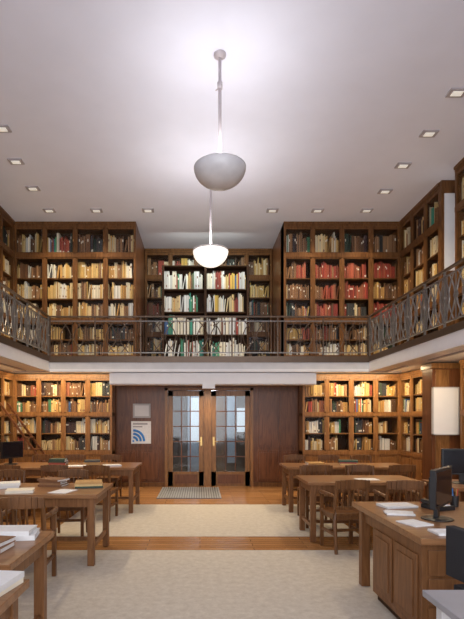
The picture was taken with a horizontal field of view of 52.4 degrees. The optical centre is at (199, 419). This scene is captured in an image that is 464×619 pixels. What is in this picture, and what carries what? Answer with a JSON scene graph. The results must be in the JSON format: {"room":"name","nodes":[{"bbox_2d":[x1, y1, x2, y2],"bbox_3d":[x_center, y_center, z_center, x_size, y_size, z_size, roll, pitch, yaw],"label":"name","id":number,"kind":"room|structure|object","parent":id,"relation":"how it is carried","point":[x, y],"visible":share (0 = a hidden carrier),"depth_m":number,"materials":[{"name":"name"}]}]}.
{"room":"library","nodes":[
{"label":"library","id":0,"kind":"room"},
{"bbox_2d":[3,486,383,549],"bbox_3d":[0.175,1.600,5.700,9.850,0.100,16.400,0,0,0],"label":"floor","id":1,"kind":"structure","parent":0,"point":[229,494],"depth_m":6.15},
{"bbox_2d":[0,371,14,481],"bbox_3d":[-4.322,0.265,7.500,0.415,2.570,6.000,0,0,0],"label":"bookcase","id":2,"kind":"object","parent":1,"relation":"on","point":[4,376],"visible":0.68,"depth_m":10.30,"materials":[{"name":"brown wood"}]},
{"bbox_2d":[4,381,9,441],"bbox_3d":[-4.315,-0.087,7.510,0.212,1.557,5.955,0,0,0],"label":"books","id":3,"kind":"object","parent":2,"relation":"in","point":[6,384],"visible":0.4,"depth_m":10.31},
{"bbox_2d":[0,469,25,524],"bbox_3d":[-2.600,1.113,6.241,0.428,0.866,0.521,0,0,0],"label":"wooden chair","id":4,"kind":"object","parent":1,"relation":"on","point":[6,473],"visible":0.42,"depth_m":6.46,"materials":[{"name":"brown wood"}]},
{"bbox_2d":[0,465,30,517],"bbox_3d":[-2.950,1.113,7.379,0.428,0.866,0.521,0,0,0],"label":"wooden chair","id":5,"kind":"object","parent":1,"relation":"on","point":[2,467],"visible":0.19,"depth_m":7.14,"materials":[{"name":"brown wood"}]},
{"bbox_2d":[0,402,52,476],"bbox_3d":[-3.380,0.590,9.720,1.392,1.903,0.440,0,0,0],"label":"library ladder","id":6,"kind":"object","parent":1,"relation":"on","point":[8,404],"visible":0.65,"depth_m":9.54,"materials":[{"name":"brown wood"}]},
{"bbox_2d":[25,454,52,482],"bbox_3d":[-3.100,1.113,9.041,0.428,0.866,0.521,0,0,0],"label":"wooden chair","id":7,"kind":"object","parent":1,"relation":"on","point":[43,457],"visible":0.34,"depth_m":9.24,"materials":[{"name":"brown wood"}]},
{"bbox_2d":[0,483,112,565],"bbox_3d":[-2.290,1.164,5.385,2.420,0.760,0.930,0,0,0],"label":"table","id":8,"kind":"object","parent":1,"relation":"on","point":[82,497],"visible":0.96,"depth_m":4.99,"materials":[{"name":"brown wood"}]},
{"bbox_2d":[0,481,19,488],"bbox_3d":[-2.250,0.753,5.450,0.319,0.060,0.220,0,0,-23],"label":"pile","id":9,"kind":"object","parent":8,"relation":"on","point":[3,484],"visible":1,"depth_m":5.38,"materials":[{"name":"paper"}]},
{"bbox_2d":[5,487,34,493],"bbox_3d":[-1.950,0.767,5.100,0.284,0.032,0.214,0,0,-14],"label":"pile","id":10,"kind":"object","parent":8,"relation":"on","point":[31,489],"visible":1,"depth_m":5.01,"materials":[{"name":"paper"}]},
{"bbox_2d":[37,477,69,486],"bbox_3d":[-1.750,0.740,5.620,0.326,0.085,0.258,0,0,17],"label":"pile","id":11,"kind":"object","parent":8,"relation":"on","point":[47,481],"visible":1,"depth_m":5.53,"materials":[{"name":"paper"}]},
{"bbox_2d":[48,489,75,493],"bbox_3d":[-1.500,0.781,5.150,0.216,0.004,0.284,0,0,12],"label":"paper stack","id":12,"kind":"object","parent":8,"relation":"on","point":[60,491],"visible":1,"depth_m":5.12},
{"bbox_2d":[75,479,102,488],"bbox_3d":[-1.300,0.747,5.500,0.322,0.072,0.220,0,0,-11],"label":"pile","id":13,"kind":"object","parent":8,"relation":"on","point":[95,483],"visible":1,"depth_m":5.41,"materials":[{"name":"paper"}]},
{"bbox_2d":[40,465,73,518],"bbox_3d":[-2.247,1.113,7.410,0.428,0.866,0.521,0,0,-4],"label":"wooden chair","id":14,"kind":"object","parent":1,"relation":"on","point":[43,468],"visible":0.34,"depth_m":7.17,"materials":[{"name":"brown wood"}]},
{"bbox_2d":[15,374,114,486],"bbox_3d":[-3.055,0.265,10.672,2.190,2.570,0.415,0,0,0],"label":"bookcase","id":15,"kind":"object","parent":1,"relation":"on","point":[37,380],"visible":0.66,"depth_m":10.50,"materials":[{"name":"brown wood"}]},
{"bbox_2d":[17,381,109,449],"bbox_3d":[-3.066,-0.088,10.664,2.105,1.555,0.211,0,0,0],"label":"books","id":16,"kind":"object","parent":15,"relation":"in","point":[98,388],"visible":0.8,"depth_m":10.58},
{"bbox_2d":[0,462,141,512],"bbox_3d":[-2.335,1.164,8.210,2.530,0.760,0.980,0,0,0],"label":"table","id":17,"kind":"object","parent":1,"relation":"on","point":[129,469],"visible":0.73,"depth_m":7.77,"materials":[{"name":"brown wood"}]},
{"bbox_2d":[0,441,22,464],"bbox_3d":[-3.346,0.581,8.314,0.240,0.404,0.460,0,0,28],"label":"computer monitor","id":18,"kind":"object","parent":17,"relation":"on","point":[10,450],"visible":1,"depth_m":8.28,"materials":[{"name":"black plastic"}]},
{"bbox_2d":[48,458,67,464],"bbox_3d":[-2.500,0.732,8.300,0.313,0.103,0.228,0,0,-3],"label":"pile","id":19,"kind":"object","parent":17,"relation":"on","point":[53,461],"visible":1,"depth_m":8.20,"materials":[{"name":"paper"}]},
{"bbox_2d":[68,465,85,466],"bbox_3d":[-2.100,0.779,8.000,0.315,0.009,0.233,0,0,-8],"label":"paper stack","id":20,"kind":"object","parent":17,"relation":"on","point":[68,465],"visible":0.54,"depth_m":8.00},
{"bbox_2d":[84,459,100,464],"bbox_3d":[-1.900,0.744,8.300,0.291,0.078,0.228,0,0,-13],"label":"pile","id":21,"kind":"object","parent":17,"relation":"on","point":[88,461],"visible":1,"depth_m":8.20,"materials":[{"name":"paper"}]},
{"bbox_2d":[102,464,121,466],"bbox_3d":[-1.500,0.771,8.000,0.294,0.024,0.194,0,0,-21],"label":"pile","id":22,"kind":"object","parent":17,"relation":"on","point":[110,465],"visible":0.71,"depth_m":7.96,"materials":[{"name":"paper"}]},
{"bbox_2d":[64,454,85,481],"bbox_3d":[-2.453,1.113,9.090,0.428,0.866,0.521,0,0,-5],"label":"wooden chair","id":23,"kind":"object","parent":1,"relation":"on","point":[72,457],"visible":0.38,"depth_m":9.31,"materials":[{"name":"brown wood"}]},
{"bbox_2d":[97,454,121,496],"bbox_3d":[-1.750,1.113,9.061,0.428,0.866,0.521,0,0,0],"label":"wooden chair","id":24,"kind":"object","parent":1,"relation":"on","point":[108,457],"visible":0.45,"depth_m":9.23,"materials":[{"name":"brown wood"}]},
{"bbox_2d":[156,487,220,498],"bbox_3d":[-0.219,1.540,10.000,1.282,0.020,1.500,0,0,0],"label":"doormat","id":25,"kind":"object","parent":1,"relation":"on","point":[166,492],"visible":1,"depth_m":9.86,"materials":[{"name":"fabric"}]},
{"bbox_2d":[18,550,396,618],"bbox_3d":[0.050,1.548,3.290,4.200,0.005,4.580,0,0,0],"label":"rug","id":26,"kind":"object","parent":1,"relation":"on","point":[121,584],"visible":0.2,"depth_m":4.36,"materials":[{"name":"beige carpet"}]},
{"bbox_2d":[0,579,29,618],"bbox_3d":[-1.620,1.164,1.885,1.560,0.760,0.870,0,0,0],"label":"table","id":27,"kind":"object","parent":26,"relation":"on","point":[8,601],"visible":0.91,"depth_m":2.17,"materials":[{"name":"brown wood"}]},
{"bbox_2d":[0,570,23,596],"bbox_3d":[-0.980,0.757,2.140,0.231,0.051,0.310,0,0,6],"label":"pile","id":28,"kind":"object","parent":27,"relation":"on","point":[9,580],"visible":1,"depth_m":2.18,"materials":[{"name":"paper"}]},
{"bbox_2d":[0,531,53,618],"bbox_3d":[-1.815,1.164,2.940,1.570,0.760,0.780,0,0,0],"label":"table","id":29,"kind":"object","parent":26,"relation":"on","point":[23,554],"visible":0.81,"depth_m":3.15,"materials":[{"name":"brown wood"}]},
{"bbox_2d":[0,535,15,553],"bbox_3d":[-1.300,0.753,2.840,0.293,0.059,0.247,0,0,6],"label":"pile","id":30,"kind":"object","parent":29,"relation":"on","point":[6,542],"visible":1,"depth_m":2.85,"materials":[{"name":"paper"}]},
{"bbox_2d":[0,525,39,540],"bbox_3d":[-1.250,0.753,3.140,0.316,0.060,0.227,0,0,-10],"label":"pile","id":31,"kind":"object","parent":29,"relation":"on","point":[22,532],"visible":0.86,"depth_m":3.07,"materials":[{"name":"paper"}]},
{"bbox_2d":[0,497,57,576],"bbox_3d":[-1.618,1.113,4.416,0.498,0.866,0.535,0,0,-4],"label":"wooden armchair","id":32,"kind":"object","parent":26,"relation":"on","point":[10,504],"visible":0.57,"depth_m":4.20,"materials":[{"name":"brown wood"}]},
{"bbox_2d":[318,479,369,554],"bbox_3d":[1.725,1.113,5.617,0.498,0.866,0.535,0,0,-8],"label":"wooden armchair","id":33,"kind":"object","parent":26,"relation":"on","point":[350,513],"visible":0.8,"depth_m":5.45,"materials":[{"name":"brown wood"}]},
{"bbox_2d":[352,502,463,618],"bbox_3d":[2.730,1.164,3.810,2.540,0.760,1.420,0,0,0],"label":"desk","id":34,"kind":"object","parent":26,"relation":"on","point":[408,560],"visible":0.84,"depth_m":3.53,"materials":[{"name":"brown wood"}]},
{"bbox_2d":[376,502,417,508],"bbox_3d":[1.780,0.773,4.250,0.309,0.020,0.205,0,0,-7],"label":"paper stack","id":35,"kind":"object","parent":34,"relation":"on","point":[395,505],"visible":1,"depth_m":4.19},
{"bbox_2d":[383,510,415,515],"bbox_3d":[1.660,0.775,3.920,0.235,0.015,0.172,0,0,15],"label":"paper stack","id":36,"kind":"object","parent":34,"relation":"on","point":[387,512],"visible":1,"depth_m":3.90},
{"bbox_2d":[396,519,433,526],"bbox_3d":[1.620,0.778,3.550,0.175,0.009,0.204,0,0,-20],"label":"paper stack","id":37,"kind":"object","parent":34,"relation":"on","point":[411,522],"visible":1,"depth_m":3.51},
{"bbox_2d":[427,528,445,535],"bbox_3d":[1.720,0.775,3.250,0.227,0.015,0.160,0,0,0],"label":"paper stack","id":38,"kind":"object","parent":34,"relation":"on","point":[440,532],"visible":0.55,"depth_m":3.24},
{"bbox_2d":[421,466,453,521],"bbox_3d":[1.878,0.581,3.720,0.240,0.404,0.460,0,0,42],"label":"computer monitor","id":39,"kind":"object","parent":34,"relation":"on","point":[440,479],"visible":1,"depth_m":3.64,"materials":[{"name":"black plastic"}]},
{"bbox_2d":[421,498,454,510],"bbox_3d":[2.100,0.746,4.150,0.180,0.075,0.220,0,0,-20],"label":"telephone","id":40,"kind":"object","parent":34,"relation":"on","point":[425,503],"visible":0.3,"depth_m":4.12,"materials":[{"name":"black plastic"}]},
{"bbox_2d":[450,488,458,506],"bbox_3d":[2.300,0.703,4.250,0.076,0.161,0.076,0,0,0],"label":"pen holder","id":41,"kind":"object","parent":34,"relation":"on","point":[455,498],"visible":0.65,"depth_m":4.22,"materials":[{"name":"black plastic"}]},
{"bbox_2d":[422,590,463,618],"bbox_3d":[2.020,1.169,1.700,1.960,0.750,1.000,0,0,0],"label":"office desk","id":42,"kind":"object","parent":26,"relation":"on","point":[449,604],"visible":1,"depth_m":2.09,"materials":[{"name":"grey laminate"}]},
{"bbox_2d":[446,525,463,589],"bbox_3d":[1.801,1.094,2.714,0.550,0.900,0.565,0,0,-10],"label":"office chair","id":43,"kind":"object","parent":26,"relation":"on","point":[454,534],"visible":0.92,"depth_m":2.79,"materials":[{"name":"fabric"}]},
{"bbox_2d":[57,504,358,536],"bbox_3d":[0.050,1.548,7.425,4.200,0.005,2.350,0,0,0],"label":"rug","id":44,"kind":"object","parent":1,"relation":"on","point":[146,520],"visible":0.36,"depth_m":7.08,"materials":[{"name":"beige carpet"}]},
{"bbox_2d":[50,469,88,536],"bbox_3d":[-1.723,1.113,6.254,0.498,0.866,0.535,0,0,-5],"label":"wooden armchair","id":45,"kind":"object","parent":44,"relation":"on","point":[69,473],"visible":0.38,"depth_m":6.40,"materials":[{"name":"brown wood"}]},
{"bbox_2d":[83,465,117,521],"bbox_3d":[-1.554,1.113,7.360,0.428,0.866,0.521,0,0,6],"label":"wooden chair","id":46,"kind":"object","parent":44,"relation":"on","point":[92,468],"visible":0.41,"depth_m":7.15,"materials":[{"name":"brown wood"}]},
{"bbox_2d":[297,465,332,519],"bbox_3d":[1.804,1.113,7.380,0.428,0.866,0.521,0,0,-5],"label":"wooden chair","id":47,"kind":"object","parent":44,"relation":"on","point":[312,468],"visible":0.36,"depth_m":7.14,"materials":[{"name":"brown wood"}]},
{"bbox_2d":[299,464,333,527],"bbox_3d":[1.720,1.113,6.934,0.498,0.866,0.535,0,0,0],"label":"wooden armchair","id":48,"kind":"object","parent":44,"relation":"on","point":[302,468],"visible":0.3,"depth_m":6.71,"materials":[{"name":"brown wood"}]},
{"bbox_2d":[279,463,409,512],"bbox_3d":[2.500,1.164,8.200,2.100,0.760,0.800,0,0,0],"label":"table","id":49,"kind":"object","parent":44,"relation":"on","point":[292,469],"visible":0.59,"depth_m":7.85,"materials":[{"name":"brown wood"}]},
{"bbox_2d":[305,462,324,464],"bbox_3d":[2.000,0.759,8.200,0.292,0.048,0.210,0,0,-6],"label":"pile","id":50,"kind":"object","parent":49,"relation":"on","point":[307,463],"visible":0.81,"depth_m":8.11,"materials":[{"name":"paper"}]},
{"bbox_2d":[338,459,357,464],"bbox_3d":[2.600,0.743,8.250,0.325,0.079,0.224,0,0,14],"label":"pile","id":51,"kind":"object","parent":49,"relation":"on","point":[342,461],"visible":0.91,"depth_m":8.16,"materials":[{"name":"paper"}]},
{"bbox_2d":[284,455,309,502],"bbox_3d":[1.850,1.113,8.991,0.428,0.866,0.521,0,0,0],"label":"wooden chair","id":52,"kind":"object","parent":1,"relation":"on","point":[286,457],"visible":0.44,"depth_m":9.19,"materials":[{"name":"brown wood"}]},
{"bbox_2d":[318,455,343,501],"bbox_3d":[2.502,1.113,8.991,0.428,0.866,0.521,0,0,3],"label":"wooden chair","id":53,"kind":"object","parent":1,"relation":"on","point":[320,457],"visible":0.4,"depth_m":9.22,"materials":[{"name":"brown wood"}]},
{"bbox_2d":[299,374,399,463],"bbox_3d":[3.380,0.265,10.672,2.180,2.570,0.415,0,0,0],"label":"bookcase","id":54,"kind":"object","parent":1,"relation":"on","point":[346,436],"visible":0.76,"depth_m":10.50,"materials":[{"name":"brown wood"}]},
{"bbox_2d":[305,382,395,449],"bbox_3d":[3.366,-0.088,10.665,2.093,1.555,0.210,0,0,0],"label":"books","id":55,"kind":"object","parent":54,"relation":"in","point":[363,389],"visible":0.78,"depth_m":10.58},
{"bbox_2d":[338,465,371,506],"bbox_3d":[2.447,1.113,7.410,0.428,0.866,0.521,0,0,4],"label":"wooden chair","id":56,"kind":"object","parent":1,"relation":"on","point":[354,468],"visible":0.39,"depth_m":7.17,"materials":[{"name":"brown wood"}]},
{"bbox_2d":[350,455,371,462],"bbox_3d":[3.150,1.113,8.991,0.428,0.866,0.521,0,0,0],"label":"wooden chair","id":57,"kind":"object","parent":1,"relation":"on","point":[352,457],"visible":0.26,"depth_m":9.21,"materials":[{"name":"brown wood"}]},
{"bbox_2d":[296,475,426,541],"bbox_3d":[2.105,1.164,6.290,1.490,0.760,0.780,0,0,0],"label":"table","id":58,"kind":"object","parent":1,"relation":"on","point":[312,483],"visible":0.52,"depth_m":6.18,"materials":[{"name":"brown wood"}]},
{"bbox_2d":[354,478,378,479],"bbox_3d":[2.200,0.781,6.200,0.280,0.004,0.200,0,0,-1],"label":"paper stack","id":59,"kind":"object","parent":58,"relation":"on","point":[354,478],"visible":0.71,"depth_m":6.26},
{"bbox_2d":[347,464,384,527],"bbox_3d":[2.450,1.113,6.961,0.428,0.866,0.521,0,0,0],"label":"wooden chair","id":60,"kind":"object","parent":1,"relation":"on","point":[371,495],"visible":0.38,"depth_m":6.84,"materials":[{"name":"brown wood"}]},
{"bbox_2d":[378,465,415,501],"bbox_3d":[3.100,1.113,7.409,0.428,0.866,0.521,0,0,0],"label":"wooden chair","id":61,"kind":"object","parent":1,"relation":"on","point":[392,468],"visible":0.34,"depth_m":7.18,"materials":[{"name":"brown wood"}]},
{"bbox_2d":[373,480,423,501],"bbox_3d":[2.348,1.113,5.566,0.498,0.866,0.535,0,0,4],"label":"wooden armchair","id":62,"kind":"object","parent":1,"relation":"on","point":[410,487],"visible":0.43,"depth_m":5.33,"materials":[{"name":"brown wood"}]},
{"bbox_2d":[399,369,421,480],"bbox_3d":[4.643,0.265,9.660,0.415,2.570,1.680,0,0,0],"label":"bookcase","id":63,"kind":"object","parent":1,"relation":"on","point":[411,457],"visible":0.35,"depth_m":9.93,"materials":[{"name":"brown wood"}]},
{"bbox_2d":[404,379,421,452],"bbox_3d":[4.635,-0.089,9.674,0.210,1.553,1.590,0,0,0],"label":"books","id":64,"kind":"object","parent":63,"relation":"in","point":[418,389],"visible":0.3,"depth_m":9.88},
{"bbox_2d":[422,479,463,501],"bbox_3d":[3.575,1.170,5.850,1.250,0.760,0.800,0,0,0],"label":"computer desk","id":65,"kind":"object","parent":1,"relation":"on","point":[460,487],"visible":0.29,"depth_m":6.07,"materials":[{"name":"brown wood"}]},
{"bbox_2d":[441,449,463,483],"bbox_3d":[3.274,0.574,5.880,0.500,0.430,0.240,0,0,8],"label":"computer monitor","id":66,"kind":"object","parent":65,"relation":"on","point":[454,458],"visible":0.76,"depth_m":5.84,"materials":[{"name":"black plastic"}]},
{"bbox_2d":[459,359,463,448],"bbox_3d":[4.643,0.265,5.950,0.415,2.570,4.200,0,0,0],"label":"bookcase","id":67,"kind":"object","parent":1,"relation":"on","point":[461,362],"visible":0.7,"depth_m":8.00,"materials":[{"name":"brown wood"}]},
{"bbox_2d":[115,386,298,486],"bbox_3d":[0.175,0.265,11.020,9.550,2.570,0.160,0,0,0],"label":"wall","id":68,"kind":"structure","parent":0,"point":[275,408],"depth_m":10.94,"materials":[{"name":"brown wood"}]},
{"bbox_2d":[131,421,150,443],"bbox_3d":[-1.370,0.290,10.928,0.460,0.520,0.045,0,0,0],"label":"sign","id":69,"kind":"object","parent":68,"relation":"attached to","point":[140,430],"visible":1,"depth_m":10.93,"materials":[{"name":"paper"}]},
{"bbox_2d":[133,404,150,417],"bbox_3d":[-1.355,-0.215,10.931,0.410,0.330,0.009,0,0,0],"label":"notice board","id":70,"kind":"object","parent":68,"relation":"attached to","point":[139,410],"visible":1,"depth_m":10.93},
{"bbox_2d":[168,391,203,485],"bbox_3d":[-0.330,0.430,10.996,0.830,2.220,0.108,0,0,0],"label":"door","id":71,"kind":"structure","parent":68,"relation":"in","point":[175,478],"depth_m":11.00,"materials":[{"name":"brown wood"}]},
{"bbox_2d":[165,388,252,486],"bbox_3d":[0.210,0.400,11.020,2.060,2.300,0.180,0,0,0],"label":"door frame","id":72,"kind":"structure","parent":68,"relation":"attached to","point":[207,392],"depth_m":10.95,"materials":[{"name":"brown wood"}]},
{"bbox_2d":[211,391,249,485],"bbox_3d":[0.715,0.430,10.996,0.900,2.220,0.108,0,0,0],"label":"door","id":73,"kind":"structure","parent":68,"relation":"in","point":[218,478],"depth_m":11.00,"materials":[{"name":"brown wood"}]},
{"bbox_2d":[173,396,244,470],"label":"window","id":74,"kind":"structure","parent":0,"point":[220,400],"depth_m":13.72,"materials":[{"name":"clear glass"}]},
{"bbox_2d":[136,223,283,355],"bbox_3d":[0.175,-2.870,11.600,9.550,3.100,2.200,0,0,0],"label":"wall","id":75,"kind":"structure","parent":0,"point":[277,252],"depth_m":11.20,"materials":[{"name":"brown wood"}]},
{"bbox_2d":[109,373,315,388],"bbox_3d":[0.275,-0.840,10.200,4.410,0.340,0.440,0,0,0],"label":"beam","id":76,"kind":"structure","parent":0,"point":[206,380],"depth_m":10.00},
{"bbox_2d":[0,0,463,248],"bbox_3d":[0.175,-4.480,5.100,9.850,0.120,15.200,0,0,0],"label":"ceiling","id":77,"kind":"structure","parent":0,"point":[111,106],"depth_m":6.67,"materials":[{"name":"paint"}]},
{"bbox_2d":[0,125,11,132],"bbox_3d":[-2.997,-4.405,7.114,0.240,0.027,0.160,0,0,0],"label":"recessed light","id":78,"kind":"object","parent":77,"relation":"in","point":[3,128],"depth_m":7.11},
{"bbox_2d":[7,158,24,164],"bbox_3d":[-3.140,-4.405,8.021,0.240,0.027,0.160,0,0,0],"label":"recessed light","id":79,"kind":"object","parent":77,"relation":"in","point":[13,161],"depth_m":8.00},
{"bbox_2d":[25,186,40,190],"bbox_3d":[-3.182,-4.405,8.954,0.240,0.027,0.160,0,0,0],"label":"recessed light","id":80,"kind":"object","parent":77,"relation":"in","point":[30,188],"depth_m":8.92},
{"bbox_2d":[42,209,55,212],"bbox_3d":[-3.172,-4.405,9.900,0.240,0.027,0.160,0,0,0],"label":"recessed light","id":81,"kind":"object","parent":77,"relation":"in","point":[45,210],"depth_m":9.87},
{"bbox_2d":[90,209,102,212],"bbox_3d":[-2.178,-4.405,9.900,0.240,0.027,0.160,0,0,0],"label":"recessed light","id":82,"kind":"object","parent":77,"relation":"in","point":[92,210],"depth_m":9.89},
{"bbox_2d":[142,208,153,212],"bbox_3d":[-1.095,-4.405,9.892,0.240,0.027,0.160,0,0,0],"label":"recessed light","id":83,"kind":"object","parent":77,"relation":"in","point":[145,210],"depth_m":9.85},
{"bbox_2d":[193,190,227,267],"bbox_3d":[0.180,-3.505,7.950,0.600,1.830,0.600,0,0,0],"label":"pendant lamp","id":84,"kind":"object","parent":77,"relation":"hanging from","point":[210,255],"visible":0.93,"depth_m":7.78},
{"bbox_2d":[194,49,245,190],"bbox_3d":[0.240,-3.615,5.680,0.630,1.610,0.630,0,0,0],"label":"pendant lamp","id":85,"kind":"object","parent":77,"relation":"hanging from","point":[219,171],"visible":1,"depth_m":5.54,"materials":[{"name":"glass"}]},
{"bbox_2d":[266,209,278,212],"bbox_3d":[1.523,-4.405,9.900,0.240,0.027,0.160,0,0,0],"label":"recessed light","id":86,"kind":"object","parent":77,"relation":"in","point":[268,210],"depth_m":9.90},
{"bbox_2d":[311,209,323,212],"bbox_3d":[2.477,-4.405,9.900,0.240,0.027,0.160,0,0,0],"label":"recessed light","id":87,"kind":"object","parent":77,"relation":"in","point":[313,210],"depth_m":9.87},
{"bbox_2d":[359,209,372,212],"bbox_3d":[3.506,-4.405,9.900,0.240,0.027,0.160,0,0,0],"label":"recessed light","id":88,"kind":"object","parent":77,"relation":"in","point":[362,210],"depth_m":9.89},
{"bbox_2d":[377,189,392,193],"bbox_3d":[3.571,-4.405,9.072,0.240,0.027,0.160,0,0,0],"label":"recessed light","id":89,"kind":"object","parent":77,"relation":"in","point":[382,191],"depth_m":9.04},
{"bbox_2d":[394,163,411,168],"bbox_3d":[3.519,-4.405,8.147,0.240,0.027,0.160,0,0,0],"label":"recessed light","id":90,"kind":"object","parent":77,"relation":"in","point":[399,165],"depth_m":8.14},
{"bbox_2d":[419,130,438,136],"bbox_3d":[3.527,-4.405,7.238,0.240,0.027,0.160,0,0,0],"label":"recessed light","id":91,"kind":"object","parent":77,"relation":"in","point":[425,133],"depth_m":7.21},
{"bbox_2d":[445,88,463,97],"bbox_3d":[3.463,-4.405,6.333,0.240,0.027,0.160,0,0,0],"label":"recessed light","id":92,"kind":"object","parent":77,"relation":"in","point":[453,92],"depth_m":6.32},
{"bbox_2d":[0,346,463,373],"bbox_3d":[0.175,-1.180,5.050,9.550,0.280,15.100,0,0,0],"label":"floor","id":93,"kind":"structure","parent":0,"point":[413,365],"depth_m":9.49,"materials":[{"name":"white paint"}]},
{"bbox_2d":[0,206,14,339],"bbox_3d":[-4.322,-2.870,7.500,0.415,3.100,6.000,0,0,0],"label":"bookcase","id":94,"kind":"object","parent":93,"relation":"on","point":[6,220],"visible":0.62,"depth_m":10.29,"materials":[{"name":"brown wood"}]},
{"bbox_2d":[3,226,10,337],"bbox_3d":[-4.314,-2.831,7.493,0.211,2.802,5.922,0,0,0],"label":"books","id":95,"kind":"object","parent":94,"relation":"in","point":[6,233],"visible":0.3,"depth_m":10.26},
{"bbox_2d":[0,363,25,370],"bbox_3d":[-3.650,-1.030,7.800,0.060,0.019,4.000,0,0,0],"label":"ceiling light","id":96,"kind":"object","parent":93,"relation":"attached to","point":[0,363],"visible":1,"depth_m":9.13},
{"bbox_2d":[15,221,137,355],"bbox_3d":[-2.790,-2.870,10.672,2.720,3.100,0.415,0,0,0],"label":"bookcase","id":97,"kind":"object","parent":93,"relation":"on","point":[45,229],"visible":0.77,"depth_m":10.50,"materials":[{"name":"brown wood"}]},
{"bbox_2d":[17,232,133,354],"bbox_3d":[-2.799,-2.825,10.665,2.642,2.789,0.213,0,0,0],"label":"books","id":98,"kind":"object","parent":97,"relation":"in","point":[88,243],"visible":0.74,"depth_m":10.58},
{"bbox_2d":[162,265,248,355],"bbox_3d":[0.130,-2.495,11.314,2.060,2.350,0.352,0,0,0],"label":"open bookshelf","id":99,"kind":"object","parent":93,"relation":"on","point":[203,292],"visible":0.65,"depth_m":11.40,"materials":[{"name":"brown wood"}]},
{"bbox_2d":[164,271,246,355],"bbox_3d":[0.129,-2.535,11.314,1.992,2.092,0.211,0,0,0],"label":"books","id":100,"kind":"object","parent":99,"relation":"in","point":[216,280],"visible":0.77,"depth_m":11.23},
{"bbox_2d":[145,249,271,355],"bbox_3d":[0.220,-2.870,12.322,3.280,3.100,0.415,0,0,0],"label":"bookcase","id":101,"kind":"object","parent":93,"relation":"on","point":[168,255],"visible":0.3,"depth_m":12.15,"materials":[{"name":"brown wood"}]},
{"bbox_2d":[147,257,269,355],"bbox_3d":[0.218,-2.832,12.314,3.215,2.802,0.211,0,0,0],"label":"books","id":102,"kind":"object","parent":101,"relation":"in","point":[259,308],"visible":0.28,"depth_m":12.23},
{"bbox_2d":[0,320,463,371],"bbox_3d":[0.195,-1.185,3.760,6.890,0.330,12.520,0,0,0],"label":"balcony","id":103,"kind":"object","parent":93,"relation":"attached to","point":[450,337],"depth_m":9.95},
{"bbox_2d":[0,282,49,355],"bbox_3d":[-3.215,-1.780,4.480,0.054,0.860,11.026,0,0,0],"label":"gallery railing","id":104,"kind":"object","parent":103,"relation":"on","point":[27,318],"visible":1,"depth_m":8.58,"materials":[{"name":"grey metal"}]},
{"bbox_2d":[49,316,368,355],"bbox_3d":[0.195,-1.780,9.990,6.816,0.860,0.054,0,0,0],"label":"gallery railing","id":105,"kind":"object","parent":103,"relation":"on","point":[50,317],"visible":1,"depth_m":9.98,"materials":[{"name":"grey metal"}]},
{"bbox_2d":[369,257,463,355],"bbox_3d":[3.605,-1.780,4.480,0.054,0.860,11.026,0,0,0],"label":"gallery railing","id":106,"kind":"object","parent":103,"relation":"on","point":[445,290],"visible":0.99,"depth_m":7.73,"materials":[{"name":"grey metal"}]},
{"bbox_2d":[281,221,399,355],"bbox_3d":[3.170,-2.870,10.672,2.600,3.100,0.415,0,0,0],"label":"bookcase","id":107,"kind":"object","parent":93,"relation":"on","point":[372,229],"visible":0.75,"depth_m":10.50,"materials":[{"name":"brown wood"}]},
{"bbox_2d":[286,232,396,354],"bbox_3d":[3.163,-2.831,10.664,2.525,2.802,0.211,0,0,0],"label":"books","id":108,"kind":"object","parent":107,"relation":"in","point":[296,243],"visible":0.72,"depth_m":10.58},
{"bbox_2d":[384,366,407,371],"bbox_3d":[3.950,-1.030,9.500,0.060,0.019,1.000,0,0,0],"label":"ceiling light","id":109,"kind":"object","parent":93,"relation":"attached to","point":[402,366],"visible":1,"depth_m":9.43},
{"bbox_2d":[399,183,438,343],"bbox_3d":[4.643,-2.870,9.625,0.415,3.100,1.750,0,0,0],"label":"bookcase","id":110,"kind":"object","parent":93,"relation":"on","point":[421,209],"visible":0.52,"depth_m":9.69,"materials":[{"name":"brown wood"}]},
{"bbox_2d":[404,202,437,342],"bbox_3d":[4.635,-2.831,9.629,0.211,2.804,1.682,0,0,0],"label":"books","id":111,"kind":"object","parent":110,"relation":"in","point":[433,211],"visible":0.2,"depth_m":9.63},
{"bbox_2d":[427,350,463,360],"bbox_3d":[3.950,-1.030,6.600,0.060,0.019,3.000,0,0,0],"label":"ceiling light","id":112,"kind":"object","parent":93,"relation":"attached to","point":[462,351],"visible":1,"depth_m":7.50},
{"bbox_2d":[454,157,463,322],"bbox_3d":[4.643,-2.870,6.120,0.415,3.100,4.200,0,0,0],"label":"bookcase","id":113,"kind":"object","parent":93,"relation":"on","point":[459,167],"visible":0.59,"depth_m":8.17,"materials":[{"name":"brown wood"}]},
{"bbox_2d":[461,176,463,313],"bbox_3d":[4.635,-2.831,6.123,0.212,2.802,4.129,0,0,0],"label":"books","id":114,"kind":"object","parent":113,"relation":"in","point":[462,274],"visible":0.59,"depth_m":8.12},
{"bbox_3d":[5.025,-1.435,4.250,0.150,5.970,13.500,0,0,0],"label":"wall","id":115,"kind":"structure","parent":0,"visible":0},
{"bbox_2d":[421,363,459,498],"bbox_3d":[4.530,0.265,8.590,0.800,2.570,0.420,0,0,0],"label":"pilaster","id":116,"kind":"object","parent":115,"relation":"attached to","point":[433,374],"visible":0.38,"depth_m":8.40,"materials":[{"name":"brown wood"}]},
{"bbox_2d":[431,387,458,434],"bbox_3d":[4.360,-0.160,8.352,0.470,0.850,0.055,0,0,0],"label":"whiteboard","id":117,"kind":"object","parent":116,"relation":"attached to","point":[444,400],"visible":1,"depth_m":8.34,"materials":[{"name":"ceramic"}]},
{"bbox_2d":[439,180,454,328],"bbox_3d":[4.695,-2.870,8.690,0.490,3.100,0.100,0,0,0],"label":"window","id":118,"kind":"structure","parent":115,"relation":"in","point":[446,187],"depth_m":8.66,"materials":[{"name":"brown wood"}]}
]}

